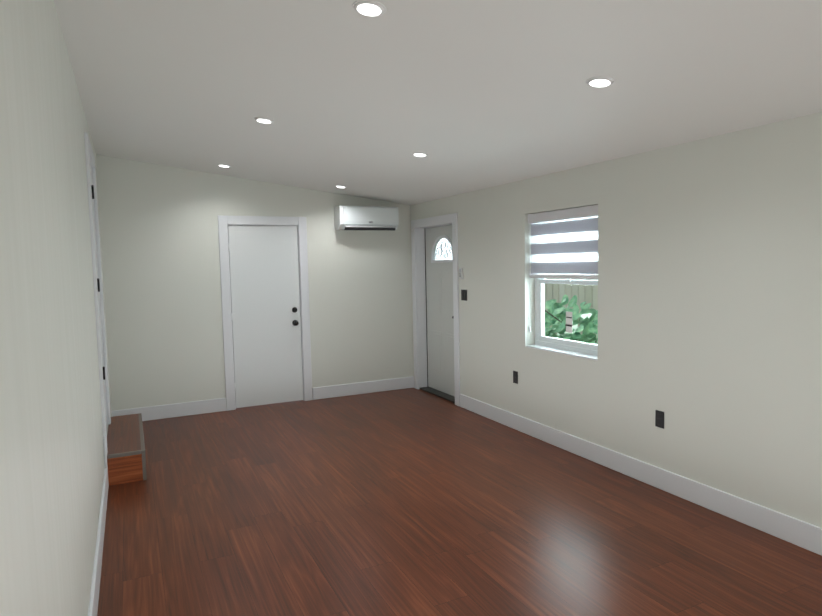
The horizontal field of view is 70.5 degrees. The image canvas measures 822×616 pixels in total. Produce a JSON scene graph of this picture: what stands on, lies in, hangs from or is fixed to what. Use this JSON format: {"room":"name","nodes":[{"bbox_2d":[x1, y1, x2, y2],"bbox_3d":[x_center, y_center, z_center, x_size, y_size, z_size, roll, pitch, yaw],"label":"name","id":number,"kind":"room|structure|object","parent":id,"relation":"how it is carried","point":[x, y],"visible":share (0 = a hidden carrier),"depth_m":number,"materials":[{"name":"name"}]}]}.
{"room":"empty living room","nodes":[
{"label":"empty living room","id":0,"kind":"room"},
{"bbox_2d":[0,0,111,615],"bbox_3d":[-1.265,-0.020,1.964,0.120,2.950,8.579,-3,5,-26],"label":"wall","id":1,"kind":"structure","parent":0,"point":[52,466],"depth_m":1.71,"materials":[{"name":"paint"}]},
{"bbox_2d":[84,132,110,452],"bbox_3d":[-2.526,-0.104,4.587,0.139,2.308,1.040,-3,5,-26],"label":"door frame","id":2,"kind":"structure","parent":1,"relation":"attached to","point":[90,158],"depth_m":4.22,"materials":[{"name":"white paint"}]},
{"bbox_2d":[88,468,107,615],"bbox_3d":[-0.785,1.422,1.299,0.016,0.155,6.554,-3,5,-26],"label":"baseboard","id":3,"kind":"structure","parent":1,"relation":"attached to","point":[94,595],"depth_m":3.01,"materials":[{"name":"white paint"}]},
{"bbox_2d":[90,165,106,431],"bbox_3d":[-2.485,-0.057,4.607,0.080,2.198,0.838,-3,5,-26],"label":"door","id":4,"kind":"structure","parent":1,"relation":"in","point":[98,282],"depth_m":4.83,"materials":[{"name":"white paint"}]},
{"bbox_2d":[103,437,108,487],"bbox_3d":[-2.209,1.120,4.211,0.016,0.375,0.053,-3,5,-26],"label":"baseboard","id":5,"kind":"structure","parent":1,"relation":"attached to","point":[105,451],"depth_m":4.18,"materials":[{"name":"white paint"}]},
{"bbox_2d":[96,154,413,410],"bbox_3d":[-1.521,-0.372,6.664,3.782,2.950,0.120,-3,5,-26],"label":"wall","id":6,"kind":"structure","parent":0,"point":[161,266],"depth_m":6.26,"materials":[{"name":"paint"}]},
{"bbox_2d":[112,398,225,420],"bbox_3d":[-2.549,1.093,6.183,1.121,0.145,0.016,-3,5,-26],"label":"baseboard","id":7,"kind":"structure","parent":6,"relation":"attached to","point":[181,409],"depth_m":6.20,"materials":[{"name":"white paint"}]},
{"bbox_2d":[228,225,302,407],"bbox_3d":[-1.623,0.090,6.562,0.775,2.024,0.115,-3,5,-26],"label":"back door","id":8,"kind":"structure","parent":6,"relation":"in","point":[265,301],"depth_m":6.57,"materials":[{"name":"white paint"}]},
{"bbox_2d":[218,215,312,410],"bbox_3d":[-1.649,0.040,6.618,0.975,2.140,0.137,-3,5,-26],"label":"door frame","id":9,"kind":"structure","parent":6,"relation":"attached to","point":[224,222],"depth_m":6.46,"materials":[{"name":"white paint"}]},
{"bbox_2d":[312,376,413,399],"bbox_3d":[-0.560,0.978,7.145,1.334,0.145,0.016,-3,5,-26],"label":"baseboard","id":10,"kind":"structure","parent":6,"relation":"attached to","point":[324,392],"depth_m":7.12,"materials":[{"name":"white paint"}]},
{"bbox_2d":[334,205,398,230],"bbox_3d":[-0.525,-1.064,6.918,0.742,0.283,0.212,-3,5,-26],"label":"air conditioner unit","id":11,"kind":"object","parent":6,"relation":"attached to","point":[346,217],"visible":1,"depth_m":6.82,"materials":[{"name":"white plastic"}]},
{"bbox_2d":[54,0,821,204],"bbox_3d":[0.332,-1.208,2.731,3.742,0.573,8.660,-3,5,-26],"label":"ceiling","id":12,"kind":"structure","parent":0,"point":[466,96],"depth_m":3.02,"materials":[{"name":"paint"}]},
{"bbox_2d":[217,164,230,166],"bbox_3d":[-1.848,-1.405,5.746,0.135,0.023,0.136,-3,5,-26],"label":"recessed light","id":13,"kind":"object","parent":12,"relation":"in","point":[223,165],"visible":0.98,"depth_m":5.71,"materials":[{"name":"white plastic"}]},
{"bbox_2d":[254,117,273,123],"bbox_3d":[-1.013,-1.292,4.009,0.135,0.023,0.136,-3,5,-26],"label":"recessed light","id":14,"kind":"object","parent":12,"relation":"in","point":[264,120],"visible":0.98,"depth_m":3.98,"materials":[{"name":"white plastic"}]},
{"bbox_2d":[352,0,386,16],"bbox_3d":[-0.164,-1.178,2.291,0.135,0.023,0.136,-3,5,-26],"label":"recessed light","id":15,"kind":"object","parent":12,"relation":"in","point":[370,8],"visible":1,"depth_m":2.28,"materials":[{"name":"white plastic"}]},
{"bbox_2d":[411,152,427,156],"bbox_3d":[0.070,-1.210,4.587,0.135,0.023,0.136,-3,5,-26],"label":"recessed light","id":16,"kind":"object","parent":12,"relation":"in","point":[420,154],"visible":1,"depth_m":4.56,"materials":[{"name":"white plastic"}]},
{"bbox_2d":[586,76,614,86],"bbox_3d":[0.918,-1.095,2.823,0.135,0.023,0.136,-3,5,-26],"label":"recessed light","id":17,"kind":"object","parent":12,"relation":"in","point":[600,81],"visible":1,"depth_m":2.80,"materials":[{"name":"white plastic"}]},
{"bbox_2d":[97,388,821,615],"bbox_3d":[0.387,1.401,2.929,3.782,0.100,8.700,-3,5,-26],"label":"floor","id":18,"kind":"structure","parent":0,"point":[409,502],"depth_m":3.44,"materials":[{"name":"laminate"}]},
{"bbox_2d":[107,413,146,485],"bbox_3d":[-2.380,1.147,4.863,0.268,0.230,1.260,-3,5,-26],"label":"step","id":19,"kind":"structure","parent":18,"relation":"on","point":[126,460],"depth_m":4.36,"materials":[{"name":"laminate"}]},
{"bbox_2d":[410,112,821,527],"bbox_3d":[1.983,-0.208,3.534,0.220,2.950,8.579,-3,5,-26],"label":"wall","id":20,"kind":"structure","parent":0,"point":[710,297],"depth_m":3.75,"materials":[{"name":"paint"}]},
{"bbox_2d":[411,213,459,405],"bbox_3d":[0.370,-0.007,6.871,0.237,2.112,1.115,-3,5,-26],"label":"door frame","id":21,"kind":"structure","parent":20,"relation":"attached to","point":[418,228],"depth_m":7.21,"materials":[{"name":"white paint"}]},
{"bbox_2d":[425,225,454,395],"bbox_3d":[0.389,0.030,6.883,0.096,1.982,0.907,-3,5,-26],"label":"entry door","id":22,"kind":"structure","parent":20,"relation":"in","point":[440,315],"depth_m":6.97,"materials":[{"name":"grey paint"}]},
{"bbox_2d":[459,268,463,278],"bbox_3d":[0.536,-0.368,6.220,0.028,0.118,0.056,-3,5,-26],"label":"thermostat","id":23,"kind":"object","parent":20,"relation":"attached to","point":[461,275],"visible":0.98,"depth_m":6.20,"materials":[{"name":"white plastic"}]},
{"bbox_2d":[461,290,466,300],"bbox_3d":[0.565,-0.138,6.208,0.012,0.116,0.116,-3,5,-26],"label":"switch plate","id":24,"kind":"object","parent":20,"relation":"attached to","point":[464,295],"visible":1,"depth_m":6.20,"materials":[{"name":"black plastic"}]},
{"bbox_2d":[513,371,517,383],"bbox_3d":[0.978,0.649,5.450,0.009,0.116,0.072,-3,5,-26],"label":"electrical outlet","id":25,"kind":"object","parent":20,"relation":"attached to","point":[515,376],"visible":1,"depth_m":5.44,"materials":[{"name":"black plastic"}]},
{"bbox_2d":[526,205,597,360],"bbox_3d":[1.306,-0.220,4.881,0.174,1.197,0.902,-3,5,-26],"label":"window","id":26,"kind":"structure","parent":20,"relation":"in","point":[564,243],"depth_m":4.88,"materials":[{"name":"white plastic"}]},
{"bbox_2d":[460,394,821,555],"bbox_3d":[2.135,1.228,3.118,0.016,0.145,7.287,-3,5,-26],"label":"baseboard","id":27,"kind":"structure","parent":20,"relation":"attached to","point":[798,532],"depth_m":3.90,"materials":[{"name":"white paint"}]},
{"bbox_2d":[655,410,663,428],"bbox_3d":[1.698,0.760,3.973,0.009,0.116,0.072,-3,5,-26],"label":"electrical outlet","id":28,"kind":"object","parent":20,"relation":"attached to","point":[659,418],"visible":1,"depth_m":3.97,"materials":[{"name":"black plastic"}]},
{"label":"outside","id":29,"kind":"structure","parent":0,"visible":0},
{"bbox_2d":[435,238,452,259],"bbox_3d":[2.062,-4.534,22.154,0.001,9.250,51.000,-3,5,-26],"label":"window","id":30,"kind":"structure","parent":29,"point":[444,249],"depth_m":23.88,"materials":[{"name":"white glass"}]},
{"bbox_3d":[5.007,1.159,7.806,8.770,0.050,18.000,-3,5,-26],"label":"ground","id":31,"kind":"structure","parent":29,"visible":0},
{"bbox_2d":[545,278,597,340],"bbox_3d":[2.541,0.270,8.244,0.070,1.760,11.048,-3,5,-26],"label":"fence","id":32,"kind":"object","parent":31,"relation":"on","point":[560,292],"depth_m":8.43,"materials":[{"name":"brown wood"}]},
{"bbox_2d":[545,294,597,343],"bbox_3d":[1.490,0.512,7.430,1.286,1.450,4.045,-3,5,-26],"label":"bush","id":33,"kind":"object","parent":31,"relation":"on","point":[550,313],"depth_m":6.40,"materials":[{"name":"green plant"}]}
]}

